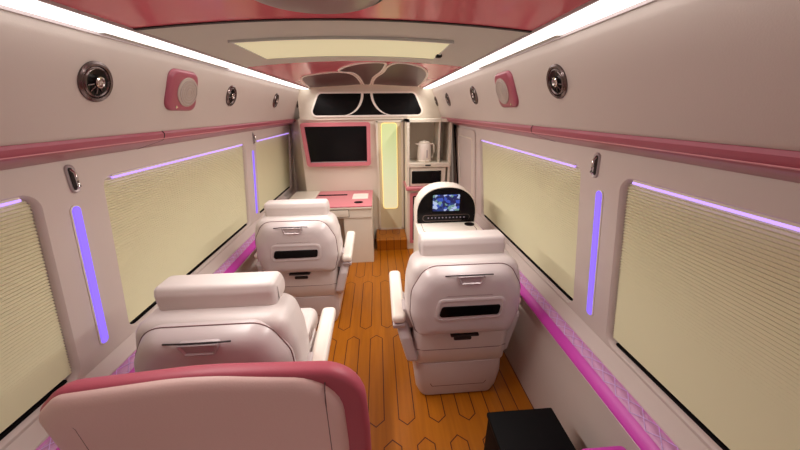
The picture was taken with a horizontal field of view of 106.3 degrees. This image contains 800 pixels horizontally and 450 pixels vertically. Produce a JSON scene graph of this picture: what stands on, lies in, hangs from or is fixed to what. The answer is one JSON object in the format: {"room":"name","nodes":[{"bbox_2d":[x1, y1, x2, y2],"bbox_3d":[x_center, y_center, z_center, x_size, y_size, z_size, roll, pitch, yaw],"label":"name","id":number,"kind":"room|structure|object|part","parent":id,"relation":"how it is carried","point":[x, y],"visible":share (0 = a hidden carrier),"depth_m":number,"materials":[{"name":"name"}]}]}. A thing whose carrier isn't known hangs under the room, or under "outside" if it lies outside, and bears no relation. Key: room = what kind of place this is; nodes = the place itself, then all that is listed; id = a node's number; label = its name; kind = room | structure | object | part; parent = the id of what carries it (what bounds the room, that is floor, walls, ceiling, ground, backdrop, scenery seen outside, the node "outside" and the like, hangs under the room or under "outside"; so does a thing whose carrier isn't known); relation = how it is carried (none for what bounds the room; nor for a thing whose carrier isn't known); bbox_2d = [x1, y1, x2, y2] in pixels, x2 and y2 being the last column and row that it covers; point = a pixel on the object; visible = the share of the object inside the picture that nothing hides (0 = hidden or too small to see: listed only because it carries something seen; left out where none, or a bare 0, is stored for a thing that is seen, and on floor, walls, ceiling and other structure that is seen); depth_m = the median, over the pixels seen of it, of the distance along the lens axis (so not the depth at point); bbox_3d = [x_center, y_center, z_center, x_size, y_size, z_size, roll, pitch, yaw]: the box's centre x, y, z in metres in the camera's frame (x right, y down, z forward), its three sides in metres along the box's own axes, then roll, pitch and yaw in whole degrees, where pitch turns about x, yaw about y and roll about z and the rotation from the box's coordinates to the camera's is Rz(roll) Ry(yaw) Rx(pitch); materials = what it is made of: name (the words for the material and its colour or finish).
{"room":"luxury van interior","nodes":[
{"label":"luxury van interior","id":0,"kind":"room"},
{"bbox_2d":[87,69,106,94],"bbox_3d":[-0.905,-0.426,0.895,0.004,0.081,0.081,18,18,-11],"label":"grille","id":1,"kind":"object","parent":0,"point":[96,78],"depth_m":0.89,"materials":[{"name":"black"}]},
{"bbox_2d":[0,125,294,449],"bbox_3d":[-1.165,0.058,1.354,0.102,0.802,5.250,-2,21,-4],"label":"wall","id":2,"kind":"structure","parent":0,"point":[45,187],"depth_m":1.08,"materials":[{"name":"beige plastic"}]},
{"bbox_2d":[0,197,20,206],"bbox_3d":[-1.052,0.176,0.209,0.010,0.017,1.415,-2,21,-4],"label":"light strip","id":3,"kind":"object","parent":2,"relation":"attached to","point":[14,200],"visible":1,"depth_m":0.84,"materials":[{"name":"purple"}]},
{"bbox_3d":[-1.052,0.172,0.207,0.006,0.008,1.415,-2,21,-4],"label":"mounting rail","id":4,"kind":"part","parent":3,"relation":"part of","materials":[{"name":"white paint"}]},
{"bbox_2d":[0,199,71,440],"bbox_3d":[-1.086,0.487,0.286,0.065,0.649,1.560,-2,21,-4],"label":"blind","id":5,"kind":"object","parent":2,"relation":"attached to","point":[34,364],"visible":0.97,"depth_m":0.91,"materials":[{"name":"beige fabric"}]},
{"bbox_3d":[-1.106,0.797,0.363,0.014,0.016,1.445,-2,21,-4],"label":"rail","id":6,"kind":"part","parent":5,"relation":"part of","materials":[{"name":"black plastic"}]},
{"bbox_2d":[63,164,81,192],"bbox_3d":[-1.096,-0.155,1.010,0.026,0.096,0.033,-2,21,-4],"label":"coat hook","id":7,"kind":"object","parent":2,"relation":"attached to","point":[72,178],"visible":1,"depth_m":1.00,"materials":[{"name":"silver metal"}]},
{"bbox_2d":[70,205,108,343],"bbox_3d":[-1.124,0.195,1.090,0.026,0.539,0.095,13,25,31],"label":"light","id":8,"kind":"object","parent":2,"relation":"attached to","point":[77,220],"visible":1,"depth_m":1.08,"materials":[{"name":"purple plastic"}]},
{"bbox_2d":[5,196,287,449],"bbox_3d":[-1.159,0.357,1.639,0.054,0.043,3.770,-2,21,-4],"label":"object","id":9,"kind":"object","parent":2,"relation":"attached to","point":[35,435],"visible":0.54,"depth_m":1.18,"materials":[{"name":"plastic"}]},
{"bbox_2d":[0,119,294,170],"bbox_3d":[-1.056,-0.339,1.211,0.138,0.075,5.250,-2,21,-4],"label":"trim","id":10,"kind":"structure","parent":2,"relation":"attached to","point":[22,155],"depth_m":1.01,"materials":[{"name":"pink plastic"}]},
{"bbox_2d":[0,9,299,145],"bbox_3d":[-0.952,-0.517,1.152,0.123,0.314,5.250,-2,21,-4],"label":"overhead panel","id":11,"kind":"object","parent":2,"relation":"attached to","point":[41,100],"depth_m":0.91,"materials":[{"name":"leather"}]},
{"bbox_2d":[77,61,112,101],"bbox_3d":[-0.905,-0.426,0.895,0.048,0.111,0.118,-2,21,-4],"label":"air vent","id":12,"kind":"object","parent":11,"relation":"attached to","point":[94,78],"visible":1,"depth_m":0.89,"materials":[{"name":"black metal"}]},
{"bbox_2d":[164,68,197,110],"bbox_3d":[-0.934,-0.576,1.288,0.070,0.159,0.212,-2,21,-4],"label":"speaker","id":13,"kind":"object","parent":11,"relation":"attached to","point":[181,91],"visible":1,"depth_m":1.26},
{"bbox_2d":[178,78,197,106],"bbox_3d":[-0.924,-0.578,1.308,0.048,0.116,0.144,-2,21,-4],"label":"grille","id":14,"kind":"object","parent":13,"relation":"attached to","point":[187,87],"depth_m":1.30,"materials":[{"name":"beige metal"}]},
{"bbox_2d":[226,85,236,105],"bbox_3d":[-0.969,-0.742,1.724,0.048,0.111,0.118,-2,21,-4],"label":"air vent","id":15,"kind":"object","parent":11,"relation":"attached to","point":[231,94],"visible":1,"depth_m":1.72,"materials":[{"name":"silver metal"}]},
{"bbox_2d":[273,93,278,107],"bbox_3d":[-1.027,-1.029,2.480,0.048,0.111,0.118,-2,21,-4],"label":"air vent","id":16,"kind":"object","parent":11,"relation":"attached to","point":[276,97],"visible":1,"depth_m":2.47,"materials":[{"name":"silver metal"}]},
{"bbox_2d":[36,199,288,449],"bbox_3d":[-1.073,0.557,1.272,0.070,0.075,4.710,-2,21,-4],"label":"ledge","id":17,"kind":"object","parent":2,"relation":"attached to","point":[233,263],"visible":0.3,"depth_m":1.95,"materials":[{"name":"plastic"}]},
{"bbox_2d":[49,189,297,436],"bbox_3d":[-1.117,0.700,1.601,0.104,0.575,5.250,-2,21,-4],"label":"trim","id":18,"kind":"structure","parent":2,"relation":"attached to","point":[249,265],"depth_m":2.25,"materials":[{"name":"pink plastic"}]},
{"bbox_2d":[104,146,247,323],"bbox_3d":[-1.203,-0.093,1.813,0.065,0.649,1.355,-2,21,-4],"label":"blind","id":19,"kind":"object","parent":2,"relation":"attached to","point":[166,221],"visible":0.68,"depth_m":1.55,"materials":[{"name":"beige fabric"}]},
{"bbox_3d":[-1.223,0.217,1.890,0.014,0.016,1.240,-2,21,-4],"label":"rail","id":20,"kind":"part","parent":19,"relation":"part of","materials":[{"name":"black plastic"}]},
{"bbox_2d":[111,144,241,178],"bbox_3d":[-1.169,-0.404,1.736,0.010,0.017,1.210,-2,21,-4],"label":"light strip","id":21,"kind":"object","parent":2,"relation":"attached to","point":[237,145],"visible":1,"depth_m":1.47,"materials":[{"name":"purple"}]},
{"bbox_2d":[252,133,255,143],"bbox_3d":[-1.209,-0.719,2.492,0.026,0.096,0.033,-2,21,-4],"label":"coat hook","id":22,"kind":"object","parent":2,"relation":"attached to","point":[253,135],"visible":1,"depth_m":2.49,"materials":[{"name":"silver metal"}]},
{"bbox_2d":[251,150,257,213],"bbox_3d":[-1.236,-0.360,2.549,0.026,0.539,0.095,13,25,31],"label":"light","id":23,"kind":"object","parent":2,"relation":"attached to","point":[252,152],"visible":1,"depth_m":2.54,"materials":[{"name":"purple plastic"}]},
{"bbox_2d":[256,134,289,212],"bbox_3d":[-1.304,-0.592,3.128,0.065,0.649,1.135,-2,21,-4],"label":"blind","id":24,"kind":"object","parent":2,"relation":"attached to","point":[272,154],"visible":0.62,"depth_m":3.05,"materials":[{"name":"beige fabric"}]},
{"bbox_3d":[-1.324,-0.283,3.205,0.014,0.016,1.020,-2,21,-4],"label":"rail","id":25,"kind":"part","parent":24,"relation":"part of","materials":[{"name":"black plastic"}]},
{"bbox_2d":[257,132,288,141],"bbox_3d":[-1.270,-0.903,3.050,0.010,0.017,0.990,-2,21,-4],"label":"light strip","id":26,"kind":"object","parent":2,"relation":"attached to","point":[287,132],"visible":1,"depth_m":2.96,"materials":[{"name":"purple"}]},
{"bbox_2d":[100,21,560,87],"bbox_3d":[-0.197,-0.701,1.140,1.440,0.075,5.250,-2,21,-4],"label":"ceiling","id":27,"kind":"structure","parent":0,"point":[470,44],"depth_m":1.04,"materials":[{"name":"beige plastic"}]},
{"bbox_2d":[0,0,308,89],"bbox_3d":[-0.822,-0.570,0.894,0.108,0.021,4.748,-2,21,-4],"label":"ceiling light strip","id":28,"kind":"object","parent":27,"relation":"attached to","point":[44,10],"visible":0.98,"depth_m":0.84,"materials":[{"name":"white plastic"}]},
{"bbox_2d":[50,0,589,30],"bbox_3d":[-0.094,-0.185,-0.206,1.184,0.039,2.360,-2,21,-4],"label":"ceiling panel","id":29,"kind":"object","parent":27,"relation":"attached to","point":[529,15],"visible":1,"depth_m":0.78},
{"bbox_2d":[255,0,381,13],"bbox_3d":[-0.189,-0.504,0.652,0.328,0.024,0.328,-2,21,-4],"label":"ceiling lamp","id":30,"kind":"object","parent":29,"relation":"attached to","point":[303,6],"visible":1,"depth_m":0.70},
{"bbox_2d":[133,18,531,32],"bbox_3d":[-0.178,-0.598,0.897,1.180,0.033,0.014,-2,21,-4],"label":"trim","id":31,"kind":"structure","parent":27,"relation":"attached to","point":[288,19],"depth_m":0.89,"materials":[{"name":"black"}]},
{"bbox_2d":[227,36,453,59],"bbox_3d":[-0.218,-0.744,1.282,0.829,0.031,0.392,-2,21,-4],"label":"ceiling light panel","id":32,"kind":"object","parent":27,"relation":"attached to","point":[273,48],"visible":1,"depth_m":1.23,"materials":[{"name":"beige plastic"}]},
{"bbox_2d":[248,61,460,86],"bbox_3d":[-0.292,-1.167,2.379,1.184,0.039,1.565,-2,21,-4],"label":"ceiling panel","id":33,"kind":"object","parent":27,"relation":"attached to","point":[292,72],"visible":0.28,"depth_m":1.83,"materials":[{"name":"pink plastic"}]},
{"bbox_2d":[300,72,361,87],"bbox_3d":[-0.614,-1.220,2.548,0.542,0.033,1.071,-2,21,-4],"label":"inlay","id":34,"kind":"object","parent":33,"relation":"attached to","point":[326,79],"visible":0.95,"depth_m":2.48,"materials":[{"name":"grey plastic"}]},
{"bbox_2d":[338,62,386,84],"bbox_3d":[-0.283,-1.171,2.373,0.316,0.008,1.536,-2,21,-4],"label":"inlay","id":35,"kind":"object","parent":33,"relation":"attached to","point":[366,72],"visible":1,"depth_m":1.96,"materials":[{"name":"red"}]},
{"bbox_2d":[372,62,427,86],"bbox_3d":[0.006,-1.165,2.381,0.485,0.030,1.511,-2,21,-4],"label":"inlay","id":36,"kind":"object","parent":33,"relation":"attached to","point":[398,73],"visible":0.98,"depth_m":2.24,"materials":[{"name":"grey plastic"}]},
{"bbox_2d":[422,0,656,88],"bbox_3d":[0.461,-0.614,0.975,0.108,0.021,4.748,-2,21,-4],"label":"ceiling light strip","id":37,"kind":"object","parent":27,"relation":"attached to","point":[593,12],"visible":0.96,"depth_m":0.88,"materials":[{"name":"white plastic"}]},
{"bbox_2d":[290,118,452,238],"bbox_3d":[-0.360,-0.742,3.686,2.000,1.770,0.510,-2,21,-4],"label":"wall","id":38,"kind":"structure","parent":0,"point":[306,178],"depth_m":3.46,"materials":[{"name":"white paint"}]},
{"bbox_2d":[300,122,370,166],"bbox_3d":[-0.693,-0.885,3.307,0.744,0.465,0.045,-2,21,-4],"label":"television","id":39,"kind":"object","parent":38,"relation":"attached to","point":[325,144],"visible":1,"depth_m":3.30,"materials":[{"name":"black plastic"}]},
{"bbox_2d":[311,91,422,116],"bbox_3d":[-0.347,-1.282,3.187,1.190,0.251,0.024,-2,21,-4],"label":"panel","id":40,"kind":"object","parent":38,"relation":"attached to","point":[355,103],"visible":1,"depth_m":3.19,"materials":[{"name":"black"}]},
{"bbox_2d":[298,85,440,119],"bbox_3d":[-0.246,-1.317,3.219,1.652,0.345,0.070,-2,21,-4],"label":"trim","id":41,"kind":"structure","parent":38,"relation":"attached to","point":[306,97],"depth_m":3.17,"materials":[{"name":"white paint"}]},
{"bbox_2d":[376,120,403,229],"bbox_3d":[-0.110,-0.545,3.494,0.300,1.275,0.021,-2,21,-4],"label":"door","id":42,"kind":"structure","parent":38,"relation":"in","point":[389,133],"depth_m":3.47,"materials":[{"name":"white paint"}]},
{"bbox_3d":[-0.117,-0.658,3.445,0.168,0.970,0.006,-2,21,-4],"label":"lit pane","id":43,"kind":"part","parent":42,"relation":"part of","materials":[{"name":"beige glass"}]},
{"bbox_2d":[316,239,533,449],"bbox_3d":[-0.180,0.951,1.779,1.940,0.040,5.270,-2,21,-4],"label":"floor","id":44,"kind":"structure","parent":0,"point":[365,340],"depth_m":1.75,"materials":[{"name":"orange wood"}]},
{"bbox_2d":[39,361,370,449],"bbox_3d":[-0.408,0.861,0.580,0.712,0.986,0.650,-2,21,-4],"label":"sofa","id":45,"kind":"object","parent":44,"relation":"on","point":[293,405],"visible":1,"depth_m":0.65,"materials":[{"name":"leather"}]},
{"bbox_2d":[134,271,335,371],"bbox_3d":[-0.653,0.595,1.353,0.698,0.938,0.615,-2,21,-4],"label":"seat","id":46,"kind":"object","parent":44,"relation":"on","point":[244,317],"visible":0.49,"depth_m":1.04,"materials":[{"name":"white leather"}]},
{"bbox_3d":[-0.648,0.377,0.952,0.216,0.014,0.016,-1,21,-2],"label":"handle trim","id":47,"kind":"part","parent":46,"relation":"part of","materials":[{"name":"black"}]},
{"bbox_3d":[-0.642,0.388,0.980,0.126,0.043,0.065,-2,21,-4],"label":"pull handle","id":48,"kind":"part","parent":46,"relation":"part of","materials":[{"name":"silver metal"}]},
{"bbox_3d":[-0.651,0.470,1.166,0.564,0.395,0.215,-2,21,-4],"label":"backrest","id":49,"kind":"part","parent":46,"relation":"part of","materials":[{"name":"leather"}]},
{"bbox_2d":[300,308,317,340],"bbox_3d":[-0.662,0.583,1.410,0.470,0.120,0.500,-2,21,-4],"label":"seat cushion","id":50,"kind":"object","parent":46,"relation":"on","point":[310,314],"depth_m":1.53,"materials":[{"name":"leather"}]},
{"bbox_3d":[-0.338,0.511,1.316,0.068,0.076,0.415,-2,21,-4],"label":"armrest","id":51,"kind":"part","parent":46,"relation":"part of","materials":[{"name":"white leather"}]},
{"bbox_2d":[254,199,354,322],"bbox_3d":[-0.699,0.236,2.296,0.698,0.938,0.615,-2,21,-4],"label":"seat","id":52,"kind":"object","parent":44,"relation":"on","point":[301,240],"visible":0.94,"depth_m":1.99,"materials":[{"name":"white leather"}]},
{"bbox_3d":[-0.968,0.350,2.306,0.126,0.304,0.358,-2,21,-4],"label":"panel","id":53,"kind":"part","parent":52,"relation":"part of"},
{"bbox_3d":[-0.687,0.029,1.924,0.126,0.043,0.065,-2,21,-4],"label":"pull handle","id":54,"kind":"part","parent":52,"relation":"part of","materials":[{"name":"silver metal"}]},
{"bbox_3d":[-0.679,0.181,1.959,0.330,0.124,0.018,-2,21,-4],"label":"slot frame","id":55,"kind":"part","parent":52,"relation":"part of","materials":[{"name":"white plastic"}]},
{"bbox_3d":[-0.696,0.111,2.110,0.564,0.395,0.215,-2,21,-4],"label":"backrest","id":56,"kind":"part","parent":52,"relation":"part of","materials":[{"name":"leather"}]},
{"bbox_3d":[-0.433,0.346,2.323,0.133,0.309,0.437,-2,21,-4],"label":"panel","id":57,"kind":"part","parent":52,"relation":"part of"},
{"bbox_3d":[-0.384,0.152,2.260,0.068,0.076,0.415,-2,21,-4],"label":"armrest","id":58,"kind":"part","parent":52,"relation":"part of","materials":[{"name":"white leather"}]},
{"bbox_2d":[289,190,373,262],"bbox_3d":[-0.734,0.006,3.324,0.885,0.638,0.630,-2,21,-4],"label":"desk","id":59,"kind":"object","parent":44,"relation":"on","point":[358,218],"visible":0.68,"depth_m":3.10,"materials":[{"name":"white paint"}]},
{"bbox_2d":[289,191,319,199],"bbox_3d":[-1.043,-0.275,3.201,0.273,0.020,0.614,-2,21,-4],"label":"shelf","id":60,"kind":"object","parent":59,"relation":"attached to","point":[303,194],"depth_m":3.31,"materials":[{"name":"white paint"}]},
{"bbox_3d":[-0.605,-0.111,2.964,0.195,0.070,0.008,-2,21,-4],"label":"drawer","id":61,"kind":"part","parent":59,"relation":"part of","materials":[{"name":"white paint"}]},
{"bbox_3d":[-0.880,0.062,3.367,0.595,0.505,0.020,-2,21,-4],"label":"modesty panel","id":62,"kind":"part","parent":59,"relation":"part of","materials":[{"name":"beige plastic"}]},
{"bbox_3d":[-0.737,-0.265,3.221,0.885,0.018,0.630,-2,21,-4],"label":"frame","id":63,"kind":"part","parent":59,"relation":"part of","materials":[{"name":"pink paint"}]},
{"bbox_2d":[352,193,368,198],"bbox_3d":[-0.430,-0.314,3.266,0.168,0.006,0.205,-2,21,-4],"label":"notepad","id":64,"kind":"object","parent":59,"relation":"on","point":[362,195],"visible":1,"depth_m":3.25,"materials":[{"name":"beige paper"}]},
{"bbox_2d":[377,229,406,250],"bbox_3d":[-0.104,0.170,3.590,0.345,0.130,0.349,-2,21,-4],"label":"step","id":65,"kind":"structure","parent":44,"relation":"on","point":[390,239],"depth_m":3.45,"materials":[{"name":"red wood"}]},
{"bbox_2d":[403,118,451,248],"bbox_3d":[0.289,-0.447,3.386,0.475,1.420,0.380,-2,21,-4],"label":"cabinet","id":66,"kind":"object","parent":44,"relation":"on","point":[438,131],"visible":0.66,"depth_m":3.29,"materials":[{"name":"white paint"}]},
{"bbox_3d":[0.321,-0.077,3.362,0.420,0.585,0.019,-2,21,-4],"label":"door","id":67,"kind":"part","parent":66,"relation":"part of","materials":[{"name":"red laminate"}]},
{"bbox_2d":[403,180,424,190],"bbox_3d":[0.289,-0.451,3.376,0.475,0.035,0.364,-2,21,-4],"label":"countertop","id":68,"kind":"structure","parent":66,"relation":"on","point":[411,188],"depth_m":3.20,"materials":[{"name":"pink laminate"}]},
{"bbox_2d":[409,167,445,185],"bbox_3d":[0.291,-0.558,3.323,0.380,0.196,0.269,-2,21,-4],"label":"microwave","id":69,"kind":"object","parent":68,"relation":"on","point":[421,176],"visible":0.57,"depth_m":3.20,"materials":[{"name":"white paint"}]},
{"bbox_3d":[0.466,-0.518,3.221,0.033,0.135,0.005,-2,21,-4],"label":"control panel","id":70,"kind":"part","parent":69,"relation":"part of","materials":[{"name":"white paint"}]},
{"bbox_3d":[0.320,-0.079,3.367,0.358,0.523,0.009,-2,21,-4],"label":"dark panel","id":71,"kind":"part","parent":66,"relation":"part of","materials":[{"name":"plastic"}]},
{"bbox_2d":[415,140,434,162],"bbox_3d":[0.259,-0.790,3.192,0.156,0.228,0.164,-20,28,-41],"label":"kettle","id":72,"kind":"object","parent":66,"relation":"on","point":[424,148],"visible":1,"depth_m":3.15,"materials":[{"name":"white paint"}]},
{"bbox_3d":[0.255,-0.880,3.160,0.122,0.036,0.122,-2,21,-4],"label":"lid","id":73,"kind":"part","parent":72,"relation":"part of","materials":[{"name":"white paint"}]},
{"bbox_3d":[0.342,-0.792,3.188,0.055,0.158,0.018,0,21,0],"label":"handle","id":74,"kind":"part","parent":72,"relation":"part of","materials":[{"name":"white paint"}]},
{"bbox_3d":[0.305,-0.687,3.307,0.435,0.045,0.330,-2,21,-4],"label":"shelf drawer","id":75,"kind":"part","parent":66,"relation":"part of","materials":[{"name":"white paint"}]},
{"bbox_2d":[413,182,482,252],"bbox_3d":[0.350,0.188,2.329,0.464,0.985,0.440,-2,21,-4],"label":"media console","id":76,"kind":"object","parent":44,"relation":"on","point":[438,206],"visible":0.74,"depth_m":2.22,"materials":[{"name":"white paint"}]},
{"bbox_2d":[414,182,475,226],"bbox_3d":[0.339,-0.162,2.319,0.456,0.325,0.190,-2,21,-4],"label":"hood","id":77,"kind":"object","parent":76,"relation":"attached to","point":[437,202],"depth_m":2.23,"materials":[{"name":"white plastic"}]},
{"bbox_3d":[0.345,-0.145,2.223,0.438,0.270,0.009,-2,21,-4],"label":"panel","id":78,"kind":"part","parent":76,"relation":"part of","materials":[{"name":"black plastic"}]},
{"bbox_2d":[415,221,482,233],"bbox_3d":[0.354,0.025,2.176,0.464,0.016,0.270,-2,21,-4],"label":"tray","id":79,"kind":"object","parent":76,"relation":"on","point":[421,226],"depth_m":2.20,"materials":[{"name":"white plastic"}]},
{"bbox_2d":[389,229,520,394],"bbox_3d":[0.294,0.442,1.727,0.698,0.938,0.615,-2,21,-4],"label":"seat","id":80,"kind":"object","parent":44,"relation":"on","point":[457,313],"visible":1,"depth_m":1.43,"materials":[{"name":"white leather"}]},
{"bbox_3d":[-0.019,0.381,1.650,0.068,0.076,0.415,-2,21,-4],"label":"armrest","id":81,"kind":"part","parent":80,"relation":"part of","materials":[{"name":"white leather"}]},
{"bbox_3d":[0.035,0.570,1.720,0.133,0.309,0.437,-2,21,-4],"label":"panel","id":82,"kind":"part","parent":80,"relation":"part of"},
{"bbox_3d":[0.319,0.860,1.646,0.321,0.045,0.009,-2,21,-4],"label":"access panel","id":83,"kind":"part","parent":80,"relation":"part of","materials":[{"name":"white plastic"}]},
{"bbox_3d":[0.306,0.317,1.541,0.564,0.395,0.215,-2,21,-4],"label":"backrest","id":84,"kind":"part","parent":80,"relation":"part of","materials":[{"name":"leather"}]},
{"bbox_3d":[0.309,0.224,1.326,0.216,0.014,0.016,-1,21,-2],"label":"handle trim","id":85,"kind":"part","parent":80,"relation":"part of","materials":[{"name":"silver metal"}]},
{"bbox_3d":[0.324,0.387,1.391,0.330,0.124,0.018,-2,21,-4],"label":"slot frame","id":86,"kind":"part","parent":80,"relation":"part of","materials":[{"name":"white plastic"}]},
{"bbox_3d":[0.315,0.235,1.355,0.126,0.043,0.065,-2,21,-4],"label":"pull handle","id":87,"kind":"part","parent":80,"relation":"part of","materials":[{"name":"silver metal"}]},
{"bbox_3d":[0.567,0.537,1.771,0.126,0.304,0.358,-2,21,-4],"label":"panel","id":88,"kind":"part","parent":80,"relation":"part of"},
{"bbox_2d":[484,408,575,449],"bbox_3d":[0.500,0.964,1.178,0.274,0.350,0.248,-2,21,-4],"label":"box","id":89,"kind":"object","parent":44,"relation":"on","point":[528,429],"visible":1,"depth_m":1.15,"materials":[{"name":"black plastic"}]},
{"bbox_2d":[581,446,626,449],"bbox_3d":[0.693,1.092,0.664,0.160,0.472,0.865,-2,21,-4],"label":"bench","id":90,"kind":"object","parent":44,"relation":"on","point":[609,447],"visible":1,"depth_m":0.97,"materials":[{"name":"pink plastic"}]},
{"bbox_2d":[452,124,799,449],"bbox_3d":[0.804,0.075,1.254,0.102,0.802,4.770,-2,21,-4],"label":"wall","id":91,"kind":"structure","parent":0,"point":[780,199],"depth_m":1.11,"materials":[{"name":"beige plastic"}]},
{"bbox_2d":[454,125,475,203],"bbox_3d":[0.641,-0.568,3.001,0.081,0.792,0.707,-2,21,-4],"label":"door","id":92,"kind":"structure","parent":91,"relation":"in","point":[465,139],"depth_m":2.88,"materials":[{"name":"beige plastic"}]},
{"bbox_3d":[0.639,-0.565,2.969,0.051,0.610,0.505,-2,21,-4],"label":"moulding","id":93,"kind":"part","parent":92,"relation":"part of","materials":[{"name":"white paint"}]},
{"bbox_2d":[481,139,575,167],"bbox_3d":[0.710,-0.473,1.864,0.010,0.017,1.230,-2,21,-4],"label":"light strip","id":94,"kind":"object","parent":91,"relation":"attached to","point":[501,145],"visible":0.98,"depth_m":1.60,"materials":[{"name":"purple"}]},
{"bbox_2d":[482,141,580,300],"bbox_3d":[0.755,-0.165,1.947,0.065,0.649,1.375,-2,21,-4],"label":"blind","id":95,"kind":"object","parent":91,"relation":"attached to","point":[533,201],"visible":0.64,"depth_m":1.70,"materials":[{"name":"beige fabric"}]},
{"bbox_3d":[0.787,0.143,2.027,0.014,0.016,1.260,-2,21,-4],"label":"rail","id":96,"kind":"part","parent":95,"relation":"part of","materials":[{"name":"black plastic"}]},
{"bbox_2d":[475,221,678,449],"bbox_3d":[0.741,0.494,1.387,0.070,0.075,4.710,-2,21,-4],"label":"light strip","id":97,"kind":"object","parent":91,"relation":"attached to","point":[634,419],"visible":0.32,"depth_m":1.12,"materials":[{"name":"plastic"}]},
{"bbox_2d":[503,295,679,449],"bbox_3d":[0.769,0.720,1.496,0.104,0.575,4.770,-2,21,-4],"label":"wall panel","id":98,"kind":"object","parent":91,"relation":"attached to","point":[549,378],"depth_m":1.37,"materials":[{"name":"beige plastic"}]},
{"bbox_2d":[475,212,708,449],"bbox_3d":[0.766,0.290,1.762,0.054,0.043,3.770,-2,21,-4],"label":"ledge","id":99,"kind":"object","parent":91,"relation":"attached to","point":[671,425],"visible":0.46,"depth_m":1.12,"materials":[{"name":"beige plastic"}]},
{"bbox_2d":[586,190,603,315],"bbox_3d":[0.789,0.126,1.216,0.026,0.539,0.096,-18,27,-38],"label":"light","id":100,"kind":"object","parent":91,"relation":"attached to","point":[599,197],"visible":1,"depth_m":1.20,"materials":[{"name":"purple plastic"}]},
{"bbox_2d":[590,153,600,177],"bbox_3d":[0.745,-0.229,1.150,0.026,0.096,0.033,-2,21,-4],"label":"coat hook","id":101,"kind":"object","parent":91,"relation":"attached to","point":[595,165],"visible":1,"depth_m":1.14,"materials":[{"name":"silver metal"}]},
{"bbox_2d":[432,0,799,150],"bbox_3d":[0.578,-0.485,1.024,0.123,0.314,4.770,-2,21,-4],"label":"wall panel","id":102,"kind":"object","parent":91,"relation":"attached to","point":[710,71],"depth_m":0.65,"materials":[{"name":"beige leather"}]},
{"bbox_2d":[445,93,450,105],"bbox_3d":[0.425,-1.115,2.666,0.048,0.111,0.118,-2,21,-4],"label":"air vent","id":103,"kind":"object","parent":102,"relation":"attached to","point":[446,94],"visible":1,"depth_m":2.65,"materials":[{"name":"silver metal"}]},
{"bbox_2d":[470,86,477,103],"bbox_3d":[0.480,-0.842,1.948,0.048,0.111,0.118,-2,21,-4],"label":"air vent","id":104,"kind":"object","parent":102,"relation":"attached to","point":[473,93],"visible":1,"depth_m":1.94,"materials":[{"name":"silver metal"}]},
{"bbox_2d":[494,70,518,107],"bbox_3d":[0.516,-0.658,1.462,0.070,0.159,0.212,-2,21,-4],"label":"speaker","id":105,"kind":"object","parent":102,"relation":"attached to","point":[505,87],"visible":1,"depth_m":1.42},
{"bbox_2d":[495,79,508,103],"bbox_3d":[0.504,-0.659,1.480,0.048,0.116,0.144,-2,21,-4],"label":"grille","id":106,"kind":"object","parent":105,"relation":"attached to","point":[501,85],"depth_m":1.46,"materials":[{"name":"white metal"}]},
{"bbox_2d":[546,64,567,98],"bbox_3d":[0.549,-0.502,1.052,0.048,0.111,0.118,-2,21,-4],"label":"air vent","id":107,"kind":"object","parent":102,"relation":"attached to","point":[557,84],"visible":1,"depth_m":1.04,"materials":[{"name":"silver metal"}]},
{"bbox_2d":[441,117,799,182],"bbox_3d":[0.686,-0.314,1.097,0.138,0.075,4.770,-2,21,-4],"label":"trim","id":108,"kind":"structure","parent":91,"relation":"attached to","point":[779,164],"depth_m":0.72,"materials":[{"name":"pink plastic"}]},
{"bbox_2d":[613,184,799,449],"bbox_3d":[0.873,0.417,0.415,0.065,0.649,1.570,-2,21,-4],"label":"blind","id":109,"kind":"object","parent":91,"relation":"attached to","point":[708,302],"visible":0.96,"depth_m":0.80,"materials":[{"name":"beige fabric"}]},
{"bbox_3d":[0.904,0.725,0.496,0.014,0.016,1.455,-2,21,-4],"label":"rail","id":110,"kind":"part","parent":109,"relation":"part of","materials":[{"name":"black plastic"}]},
{"bbox_2d":[632,180,799,231],"bbox_3d":[0.827,0.109,0.333,0.010,0.017,1.425,-2,21,-4],"label":"light strip","id":111,"kind":"object","parent":91,"relation":"attached to","point":[779,222],"visible":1,"depth_m":0.73,"materials":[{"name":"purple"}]}
]}

